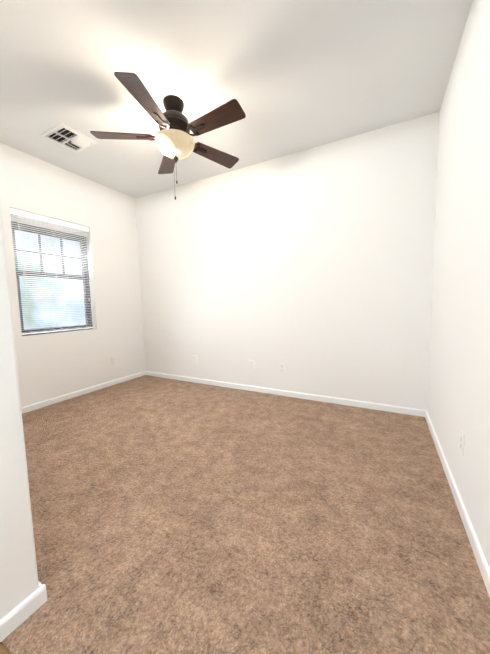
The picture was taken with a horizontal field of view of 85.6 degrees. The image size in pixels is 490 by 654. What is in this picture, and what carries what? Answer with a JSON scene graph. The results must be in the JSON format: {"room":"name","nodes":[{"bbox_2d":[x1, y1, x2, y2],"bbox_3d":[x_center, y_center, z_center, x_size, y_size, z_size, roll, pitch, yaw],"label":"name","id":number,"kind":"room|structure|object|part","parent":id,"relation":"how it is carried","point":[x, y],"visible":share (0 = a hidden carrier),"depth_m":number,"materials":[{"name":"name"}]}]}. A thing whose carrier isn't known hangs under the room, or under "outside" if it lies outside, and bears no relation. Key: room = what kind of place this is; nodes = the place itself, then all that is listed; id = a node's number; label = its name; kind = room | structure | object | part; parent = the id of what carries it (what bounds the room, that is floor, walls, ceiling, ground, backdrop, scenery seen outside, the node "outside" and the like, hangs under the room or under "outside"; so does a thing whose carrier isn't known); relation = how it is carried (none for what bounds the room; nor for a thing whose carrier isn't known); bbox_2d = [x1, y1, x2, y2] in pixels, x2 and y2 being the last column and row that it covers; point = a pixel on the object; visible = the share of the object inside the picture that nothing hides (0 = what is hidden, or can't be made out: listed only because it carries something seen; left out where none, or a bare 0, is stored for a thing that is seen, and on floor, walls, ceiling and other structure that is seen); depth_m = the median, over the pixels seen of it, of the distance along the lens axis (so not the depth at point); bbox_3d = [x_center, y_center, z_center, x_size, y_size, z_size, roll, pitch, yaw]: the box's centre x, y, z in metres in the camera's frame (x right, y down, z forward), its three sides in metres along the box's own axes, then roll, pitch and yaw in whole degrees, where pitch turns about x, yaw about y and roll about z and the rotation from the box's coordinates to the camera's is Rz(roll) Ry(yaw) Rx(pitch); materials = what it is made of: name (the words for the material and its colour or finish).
{"room":"empty bedroom","nodes":[
{"label":"empty bedroom","id":0,"kind":"room"},
{"bbox_2d":[0,642,10,653],"bbox_3d":[-1.715,1.202,-0.048,4.020,0.092,2.505,2,6,27],"label":"floor","id":1,"kind":"structure","parent":0,"point":[3,649],"depth_m":0.86,"materials":[{"name":"brown wood"}]},
{"bbox_2d":[0,199,38,619],"bbox_3d":[-2.413,-0.228,0.326,2.369,2.700,2.477,2,6,27],"label":"wall block","id":2,"kind":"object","parent":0,"point":[19,583],"visible":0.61,"depth_m":0.90,"materials":[{"name":"white paint"}]},
{"bbox_2d":[0,143,144,406],"bbox_3d":[-2.254,-0.475,3.030,0.150,2.700,2.489,2,6,27],"label":"wall","id":3,"kind":"structure","parent":0,"point":[51,365],"depth_m":3.33,"materials":[{"name":"white paint"}]},
{"bbox_2d":[10,215,92,335],"bbox_3d":[-2.250,-0.588,3.116,0.061,1.310,0.820,2,6,27],"label":"window","id":4,"kind":"structure","parent":3,"relation":"in","point":[36,274],"depth_m":3.09,"materials":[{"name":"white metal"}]},
{"bbox_3d":[-2.265,-1.186,3.064,0.055,0.110,0.820,2,6,27],"label":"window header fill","id":5,"kind":"part","parent":4,"relation":"part of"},
{"bbox_2d":[10,208,94,334],"bbox_3d":[-2.177,-0.594,3.078,0.054,1.290,0.816,2,6,27],"label":"mini blinds","id":6,"kind":"object","parent":4,"relation":"attached to","point":[24,214],"visible":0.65,"depth_m":3.01,"materials":[{"name":"white plastic"}]},
{"bbox_2d":[21,371,143,413],"bbox_3d":[-2.159,0.840,3.103,0.013,0.064,2.473,2,6,27],"label":"baseboard","id":7,"kind":"structure","parent":3,"relation":"attached to","point":[38,405],"depth_m":3.26,"materials":[{"name":"white paint"}]},
{"bbox_2d":[111,356,115,364],"bbox_3d":[-1.836,0.473,3.712,0.008,0.115,0.070,2,6,27],"label":"electrical outlet","id":8,"kind":"object","parent":3,"relation":"attached to","point":[113,359],"visible":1,"depth_m":3.70,"materials":[{"name":"white plastic"}]},
{"bbox_2d":[0,0,472,197],"bbox_3d":[-1.135,-1.713,0.919,4.020,0.100,5.266,2,6,27],"label":"ceiling","id":9,"kind":"structure","parent":0,"point":[292,76],"depth_m":1.83,"materials":[{"name":"white paint"}]},
{"bbox_2d":[41,123,96,152],"bbox_3d":[-1.672,-1.784,2.530,0.340,0.036,0.330,2,6,27],"label":"ceiling vent","id":10,"kind":"object","parent":9,"relation":"in","point":[64,135],"visible":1,"depth_m":2.51,"materials":[{"name":"white metal"}]},
{"bbox_2d":[90,72,245,199],"bbox_3d":[-0.532,-1.408,2.115,1.183,0.746,1.221,2,6,27],"label":"ceiling fan","id":11,"kind":"object","parent":9,"relation":"hanging from","point":[174,141],"visible":1,"depth_m":2.02,"materials":[{"name":"brown wood"}]},
{"bbox_3d":[-0.561,-1.435,2.135,0.314,0.112,0.314,2,6,27],"label":"lamp shade","id":12,"kind":"part","parent":11,"relation":"part of","materials":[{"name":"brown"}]},
{"bbox_2d":[2,375,489,653],"bbox_3d":[-0.502,0.964,2.277,4.020,0.100,2.761,2,6,27],"label":"floor carpet","id":13,"kind":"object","parent":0,"point":[171,516],"visible":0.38,"depth_m":1.29,"materials":[{"name":"brown carpet"}]},
{"bbox_2d":[0,583,46,641],"bbox_3d":[-1.327,1.112,-0.098,0.014,0.064,2.490,2,6,27],"label":"baseboard","id":14,"kind":"structure","parent":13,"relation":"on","point":[20,613],"depth_m":0.93,"materials":[{"name":"white paint"}]},
{"bbox_2d":[136,111,439,409],"bbox_3d":[0.071,-0.546,3.304,4.020,2.700,0.150,2,6,27],"label":"wall","id":15,"kind":"structure","parent":0,"point":[311,269],"depth_m":2.90,"materials":[{"name":"white paint"}]},
{"bbox_2d":[249,360,253,368],"bbox_3d":[0.083,0.471,3.311,0.070,0.115,0.008,2,6,27],"label":"electrical outlet","id":16,"kind":"object","parent":15,"relation":"attached to","point":[251,364],"visible":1,"depth_m":3.31,"materials":[{"name":"white plastic"}]},
{"bbox_2d":[279,363,284,372],"bbox_3d":[0.440,0.485,3.126,0.070,0.115,0.008,2,6,27],"label":"electrical outlet","id":17,"kind":"object","parent":15,"relation":"attached to","point":[282,367],"visible":1,"depth_m":3.12,"materials":[{"name":"white plastic"}]},
{"bbox_2d":[144,371,423,416],"bbox_3d":[0.046,0.773,3.357,3.690,0.064,0.013,2,6,27],"label":"baseboard","id":18,"kind":"structure","parent":15,"relation":"attached to","point":[390,408],"depth_m":3.04,"materials":[{"name":"white paint"}]},
{"bbox_2d":[427,0,489,568],"bbox_3d":[0.576,-0.266,0.088,0.150,2.700,5.116,2,6,27],"label":"wall","id":19,"kind":"structure","parent":0,"point":[458,395],"depth_m":1.42,"materials":[{"name":"white paint"}]},
{"bbox_2d":[424,410,489,596],"bbox_3d":[0.565,1.037,0.310,0.013,0.064,4.966,2,6,27],"label":"baseboard","id":20,"kind":"structure","parent":19,"relation":"attached to","point":[483,566],"depth_m":1.30,"materials":[{"name":"white paint"}]},
{"bbox_2d":[459,430,464,455],"bbox_3d":[1.142,0.609,1.395,0.008,0.115,0.070,2,6,27],"label":"electrical outlet","id":21,"kind":"object","parent":19,"relation":"attached to","point":[462,441],"visible":1,"depth_m":1.38,"materials":[{"name":"white plastic"}]},
{"label":"outside","id":22,"kind":"structure","parent":0,"visible":0},
{"bbox_2d":[15,230,85,329],"bbox_3d":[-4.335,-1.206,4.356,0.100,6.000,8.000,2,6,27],"label":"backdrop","id":23,"kind":"structure","parent":22,"point":[50,316],"depth_m":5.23,"materials":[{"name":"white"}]}
]}

